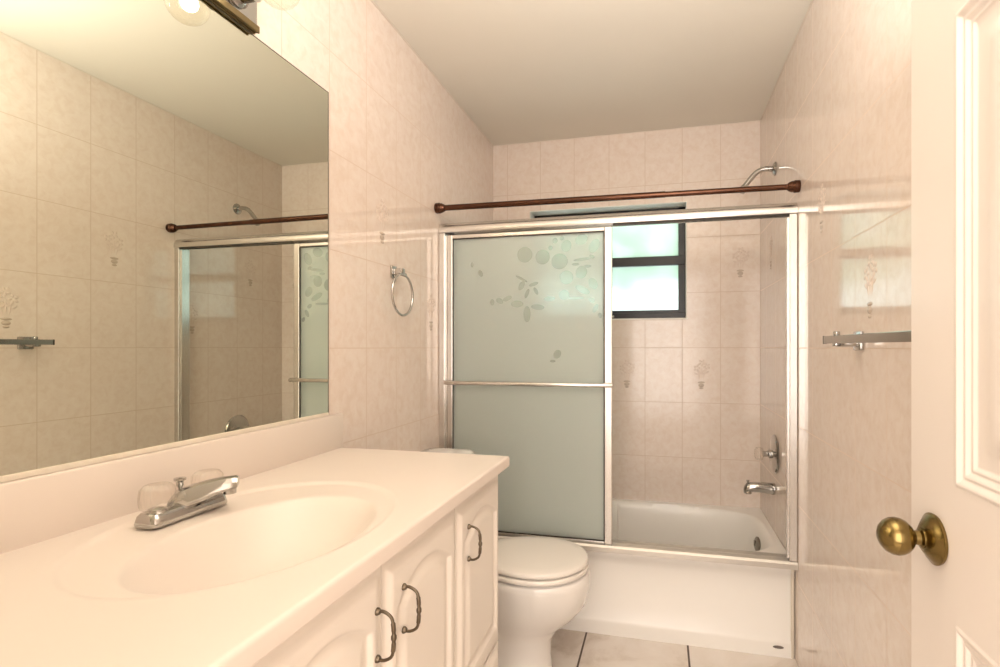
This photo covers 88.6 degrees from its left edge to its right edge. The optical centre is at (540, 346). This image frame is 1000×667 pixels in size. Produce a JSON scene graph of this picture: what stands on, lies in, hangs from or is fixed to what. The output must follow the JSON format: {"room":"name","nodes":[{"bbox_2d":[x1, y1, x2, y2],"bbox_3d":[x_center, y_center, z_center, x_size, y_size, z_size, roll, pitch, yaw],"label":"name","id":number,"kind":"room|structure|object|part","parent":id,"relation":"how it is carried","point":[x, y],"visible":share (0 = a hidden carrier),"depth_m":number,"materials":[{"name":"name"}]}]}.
{"room":"bathroom","nodes":[
{"label":"bathroom","id":0,"kind":"room"},
{"bbox_2d":[253,0,492,451],"bbox_3d":[-0.809,0.011,1.071,0.103,2.440,4.411,0,0,13],"label":"wall","id":1,"kind":"structure","parent":0,"point":[400,145],"depth_m":1.85,"materials":[{"name":"tile"}]},
{"bbox_2d":[0,0,328,482],"bbox_3d":[-0.782,-0.281,0.950,0.008,0.975,1.220,0,0,13],"label":"wall mirror","id":2,"kind":"object","parent":1,"relation":"attached to","point":[164,169],"visible":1,"depth_m":1.01,"materials":[{"name":"clear glass"}]},
{"bbox_2d":[0,413,342,553],"bbox_3d":[-0.771,0.262,0.974,0.020,0.110,1.277,0,0,13],"label":"backsplash","id":3,"kind":"structure","parent":1,"relation":"attached to","point":[39,508],"depth_m":0.96,"materials":[{"name":"stone"}]},
{"bbox_2d":[208,0,260,33],"bbox_3d":[-0.699,-0.825,0.932,0.180,0.112,0.632,0,0,13],"label":"vanity light","id":4,"kind":"object","parent":1,"relation":"attached to","point":[244,12],"visible":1,"depth_m":1.20,"materials":[{"name":"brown metal"}]},
{"bbox_3d":[-0.777,-0.825,0.951,0.019,0.088,0.626,0,0,13],"label":"plate","id":5,"kind":"part","parent":4,"relation":"part of","materials":[{"name":"brown metal"}]},
{"bbox_2d":[232,0,260,8],"bbox_3d":[-0.631,-0.824,1.175,0.160,0.094,0.094,0,0,13],"label":"socket","id":6,"kind":"object","parent":4,"relation":"attached to","point":[236,4],"depth_m":1.19,"materials":[{"name":"silver metal"}]},
{"bbox_2d":[379,232,384,243],"bbox_3d":[-0.573,-0.396,1.850,0.003,0.043,0.042,0,0,13],"label":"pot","id":7,"kind":"object","parent":1,"relation":"on","point":[381,234],"depth_m":1.85,"materials":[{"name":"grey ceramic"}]},
{"bbox_2d":[390,265,413,315],"bbox_3d":[-0.534,-0.210,1.917,0.046,0.190,0.163,0,0,13],"label":"towel ring","id":8,"kind":"object","parent":1,"relation":"attached to","point":[395,272],"visible":1,"depth_m":1.91,"materials":[{"name":"silver metal"}]},
{"bbox_3d":[-0.553,-0.281,1.922,0.008,0.048,0.040,0,0,13],"label":"wall plate","id":9,"kind":"part","parent":8,"relation":"part of","materials":[{"name":"silver metal"}]},
{"bbox_3d":[-0.531,-0.280,1.917,0.040,0.030,0.045,0,0,13],"label":"post","id":10,"kind":"part","parent":8,"relation":"part of","materials":[{"name":"silver metal"}]},
{"bbox_2d":[434,180,800,213],"bbox_3d":[0.258,-0.617,2.118,1.494,0.056,0.047,0,0,13],"label":"shower curtain rod","id":11,"kind":"object","parent":1,"relation":"attached to","point":[794,186],"visible":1,"depth_m":2.09,"materials":[{"name":"brown metal"}]},
{"bbox_2d":[372,0,810,145],"bbox_3d":[-0.034,-1.239,0.887,1.696,0.060,4.411,0,0,13],"label":"ceiling","id":12,"kind":"structure","parent":0,"point":[523,71],"depth_m":2.13,"materials":[{"name":"paint"}]},
{"bbox_2d":[493,121,759,507],"bbox_3d":[0.459,0.011,2.964,1.496,2.440,0.143,0,0,13],"label":"wall","id":13,"kind":"structure","parent":0,"point":[686,392],"depth_m":2.81,"materials":[{"name":"tile"}]},
{"bbox_2d":[530,201,687,319],"bbox_3d":[0.384,-0.477,2.979,0.907,0.648,0.144,0,0,13],"label":"window","id":14,"kind":"structure","parent":13,"relation":"in","point":[649,262],"depth_m":2.96,"materials":[{"name":"glass"},{"name":"dark bronze painted aluminium"}]},
{"bbox_3d":[0.405,-0.645,3.027,0.840,0.262,0.006,0,0,13],"label":"pane","id":15,"kind":"part","parent":14,"relation":"part of","materials":[{"name":"clear glass"}]},
{"bbox_3d":[0.405,-0.342,3.027,0.840,0.271,0.006,0,0,13],"label":"pane","id":16,"kind":"part","parent":14,"relation":"part of","materials":[{"name":"clear glass"}]},
{"bbox_2d":[551,629,797,666],"bbox_3d":[-0.034,1.261,0.887,1.696,0.060,4.411,0,0,13],"label":"floor","id":17,"kind":"structure","parent":0,"point":[569,648],"depth_m":2.04,"materials":[{"name":"tile"}]},
{"bbox_2d":[252,475,497,666],"bbox_3d":[-0.504,0.786,0.899,0.575,0.890,1.253,0,0,13],"label":"vanity cabinet","id":18,"kind":"object","parent":17,"relation":"on","point":[433,603],"visible":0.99,"depth_m":0.99,"materials":[{"name":"white wood"}]},
{"bbox_2d":[0,413,508,666],"bbox_3d":[-0.508,0.317,0.911,0.560,0.221,1.277,0,0,13],"label":"countertop","id":19,"kind":"structure","parent":18,"relation":"on","point":[309,517],"depth_m":0.84,"materials":[{"name":"stone"}]},
{"bbox_2d":[134,475,238,528],"bbox_3d":[-0.642,0.277,0.948,0.109,0.069,0.160,0,0,13],"label":"bathroom faucet","id":20,"kind":"object","parent":19,"relation":"on","point":[196,498],"visible":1,"depth_m":0.94,"materials":[{"name":"silver metal"}]},
{"bbox_3d":[-0.678,0.286,0.904,0.032,0.009,0.032,0,0,13],"label":"handle stem","id":21,"kind":"part","parent":20,"relation":"part of","materials":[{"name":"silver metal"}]},
{"bbox_3d":[-0.678,0.268,0.961,0.020,0.046,0.020,0,0,13],"label":"popup rod","id":22,"kind":"part","parent":20,"relation":"part of","materials":[{"name":"silver metal"}]},
{"bbox_3d":[-0.666,0.300,0.954,0.054,0.021,0.160,0,0,13],"label":"plate","id":23,"kind":"part","parent":20,"relation":"part of","materials":[{"name":"silver metal"}]},
{"bbox_3d":[-0.636,0.271,0.967,0.110,0.045,0.044,0,0,-24],"label":"spout","id":24,"kind":"part","parent":20,"relation":"part of","materials":[{"name":"silver metal"}]},
{"bbox_3d":[-0.302,0.596,0.698,0.020,0.466,0.306,0,0,13],"label":"door","id":25,"kind":"part","parent":18,"relation":"part of","materials":[{"name":"white wood"}]},
{"bbox_3d":[-0.247,0.462,0.816,0.036,0.088,0.012,0,0,13],"label":"pull handle","id":26,"kind":"part","parent":18,"relation":"part of","materials":[{"name":"grey metal"}]},
{"bbox_3d":[-0.227,0.462,0.900,0.036,0.088,0.012,0,0,13],"label":"pull handle","id":27,"kind":"part","parent":18,"relation":"part of","materials":[{"name":"grey metal"}]},
{"bbox_3d":[-0.231,0.596,0.998,0.020,0.466,0.306,0,0,13],"label":"door","id":28,"kind":"part","parent":18,"relation":"part of","materials":[{"name":"white wood"}]},
{"bbox_3d":[-0.155,0.462,1.202,0.036,0.088,0.012,0,0,13],"label":"pull handle","id":29,"kind":"part","parent":18,"relation":"part of","materials":[{"name":"grey metal"}]},
{"bbox_3d":[-0.159,0.596,1.300,0.020,0.466,0.311,0,0,13],"label":"door","id":30,"kind":"part","parent":18,"relation":"part of","materials":[{"name":"white wood"}]},
{"bbox_3d":[-0.159,0.976,1.300,0.020,0.281,0.311,0,0,13],"label":"panel","id":31,"kind":"part","parent":18,"relation":"part of","materials":[{"name":"white wood"}]},
{"bbox_2d":[420,448,589,666],"bbox_3d":[-0.173,0.830,1.969,0.725,0.803,0.375,0,0,13],"label":"toilet","id":32,"kind":"object","parent":17,"relation":"on","point":[544,582],"visible":0.51,"depth_m":1.83,"materials":[{"name":"white ceramic"}]},
{"bbox_3d":[-0.415,0.448,2.025,0.218,0.040,0.344,0,0,13],"label":"tank lid","id":33,"kind":"part","parent":32,"relation":"part of","materials":[{"name":"white ceramic"}]},
{"bbox_3d":[-0.039,0.790,1.941,0.438,0.028,0.362,0,0,13],"label":"lid","id":34,"kind":"part","parent":32,"relation":"part of","materials":[{"name":"plastic"}]},
{"bbox_3d":[-0.038,0.816,1.941,0.440,0.018,0.366,0,0,13],"label":"seat","id":35,"kind":"part","parent":32,"relation":"part of","materials":[{"name":"plastic"}]},
{"bbox_3d":[-0.087,1.032,1.953,0.552,0.398,0.356,0,0,13],"label":"bowl","id":36,"kind":"part","parent":32,"relation":"part of","materials":[{"name":"white ceramic"}]},
{"bbox_2d":[560,498,794,658],"bbox_3d":[0.358,1.045,2.540,1.492,0.372,0.730,0,0,13],"label":"bathtub","id":37,"kind":"object","parent":17,"relation":"on","point":[722,606],"visible":0.41,"depth_m":2.15,"materials":[{"name":"ceramic"}]},
{"bbox_2d":[438,202,797,569],"bbox_3d":[0.271,0.147,2.174,1.494,1.422,0.076,0,0,13],"label":"frame","id":38,"kind":"object","parent":37,"relation":"on","point":[789,211],"visible":0.71,"depth_m":2.06,"materials":[{"name":"metal"}]},
{"bbox_2d":[443,226,612,545],"bbox_3d":[-0.064,0.166,2.223,0.754,1.346,0.052,0,0,13],"label":"sliding shower door","id":39,"kind":"structure","parent":38,"relation":"attached to","point":[529,381],"depth_m":2.22,"materials":[{"name":"glass"}]},
{"bbox_3d":[-0.064,-0.498,2.239,0.686,0.018,0.018,0,0,13],"label":"rail","id":40,"kind":"part","parent":39,"relation":"part of","materials":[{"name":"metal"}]},
{"bbox_3d":[-0.064,0.829,2.239,0.686,0.019,0.018,0,0,13],"label":"rail","id":41,"kind":"part","parent":39,"relation":"part of","materials":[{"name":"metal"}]},
{"bbox_3d":[0.271,-0.540,2.173,1.494,0.047,0.070,0,0,13],"label":"header rail","id":42,"kind":"part","parent":38,"relation":"part of","materials":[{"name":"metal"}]},
{"bbox_2d":[612,498,785,553],"bbox_3d":[0.360,1.035,2.549,1.492,0.352,0.711,0,0,13],"label":"basin","id":43,"kind":"object","parent":37,"relation":"in","point":[688,524],"depth_m":2.74,"materials":[{"name":"ceramic"}]},
{"bbox_3d":[1.011,0.922,2.390,0.019,0.068,0.068,0,0,-3],"label":"overflow plate","id":44,"kind":"part","parent":37,"relation":"part of","materials":[{"name":"silver metal"}]},
{"bbox_2d":[760,0,910,666],"bbox_3d":[0.741,0.011,0.703,0.103,2.440,4.411,0,0,13],"label":"wall","id":45,"kind":"structure","parent":0,"point":[836,118],"depth_m":1.46,"materials":[{"name":"tile"}]},
{"bbox_2d":[371,0,812,145],"bbox_3d":[0.121,-1.207,1.539,1.496,0.004,2.791,0,0,13],"label":"trim","id":46,"kind":"structure","parent":45,"relation":"attached to","point":[371,0],"depth_m":2.57,"materials":[{"name":"beige paint"}]},
{"bbox_2d":[740,162,776,193],"bbox_3d":[1.003,-0.787,2.383,0.166,0.139,0.064,0,0,13],"label":"pipe","id":47,"kind":"object","parent":45,"relation":"attached to","point":[773,167],"visible":0.83,"depth_m":2.37,"materials":[{"name":"silver metal"}]},
{"bbox_2d":[743,480,775,494],"bbox_3d":[1.020,0.656,2.389,0.136,0.065,0.056,0,0,13],"label":"tub spout","id":48,"kind":"object","parent":45,"relation":"attached to","point":[749,487],"visible":1,"depth_m":2.37,"materials":[{"name":"silver metal"}]},
{"bbox_2d":[763,435,778,473],"bbox_3d":[1.041,0.496,2.374,0.089,0.180,0.180,0,0,13],"label":"shower valve","id":49,"kind":"object","parent":45,"relation":"attached to","point":[772,453],"visible":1,"depth_m":2.33,"materials":[{"name":"silver metal"}]},
{"bbox_3d":[1.050,0.496,2.372,0.034,0.040,0.040,0,0,13],"label":"stem","id":50,"kind":"part","parent":49,"relation":"part of","materials":[{"name":"silver metal"}]},
{"bbox_2d":[823,330,910,349],"bbox_3d":[0.746,-0.017,1.103,0.076,0.051,0.630,0,0,13],"label":"towel bar","id":51,"kind":"object","parent":45,"relation":"attached to","point":[856,340],"visible":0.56,"depth_m":1.14,"materials":[{"name":"silver metal"}]},
{"bbox_3d":[-0.213,0.011,0.133,1.496,2.440,0.100,0,0,13],"label":"wall","id":52,"kind":"structure","parent":0,"visible":0},
{"bbox_2d":[876,0,999,666],"bbox_3d":[0.484,0.210,0.440,0.119,2.018,0.773,0,0,13],"label":"door","id":53,"kind":"structure","parent":52,"relation":"in","point":[952,538],"depth_m":0.70,"materials":[{"name":"paint"}]},
{"bbox_3d":[0.530,0.278,0.750,0.064,0.054,0.054,0,0,13],"label":"knob","id":54,"kind":"part","parent":53,"relation":"part of","materials":[{"name":"gold metal"}]}
]}

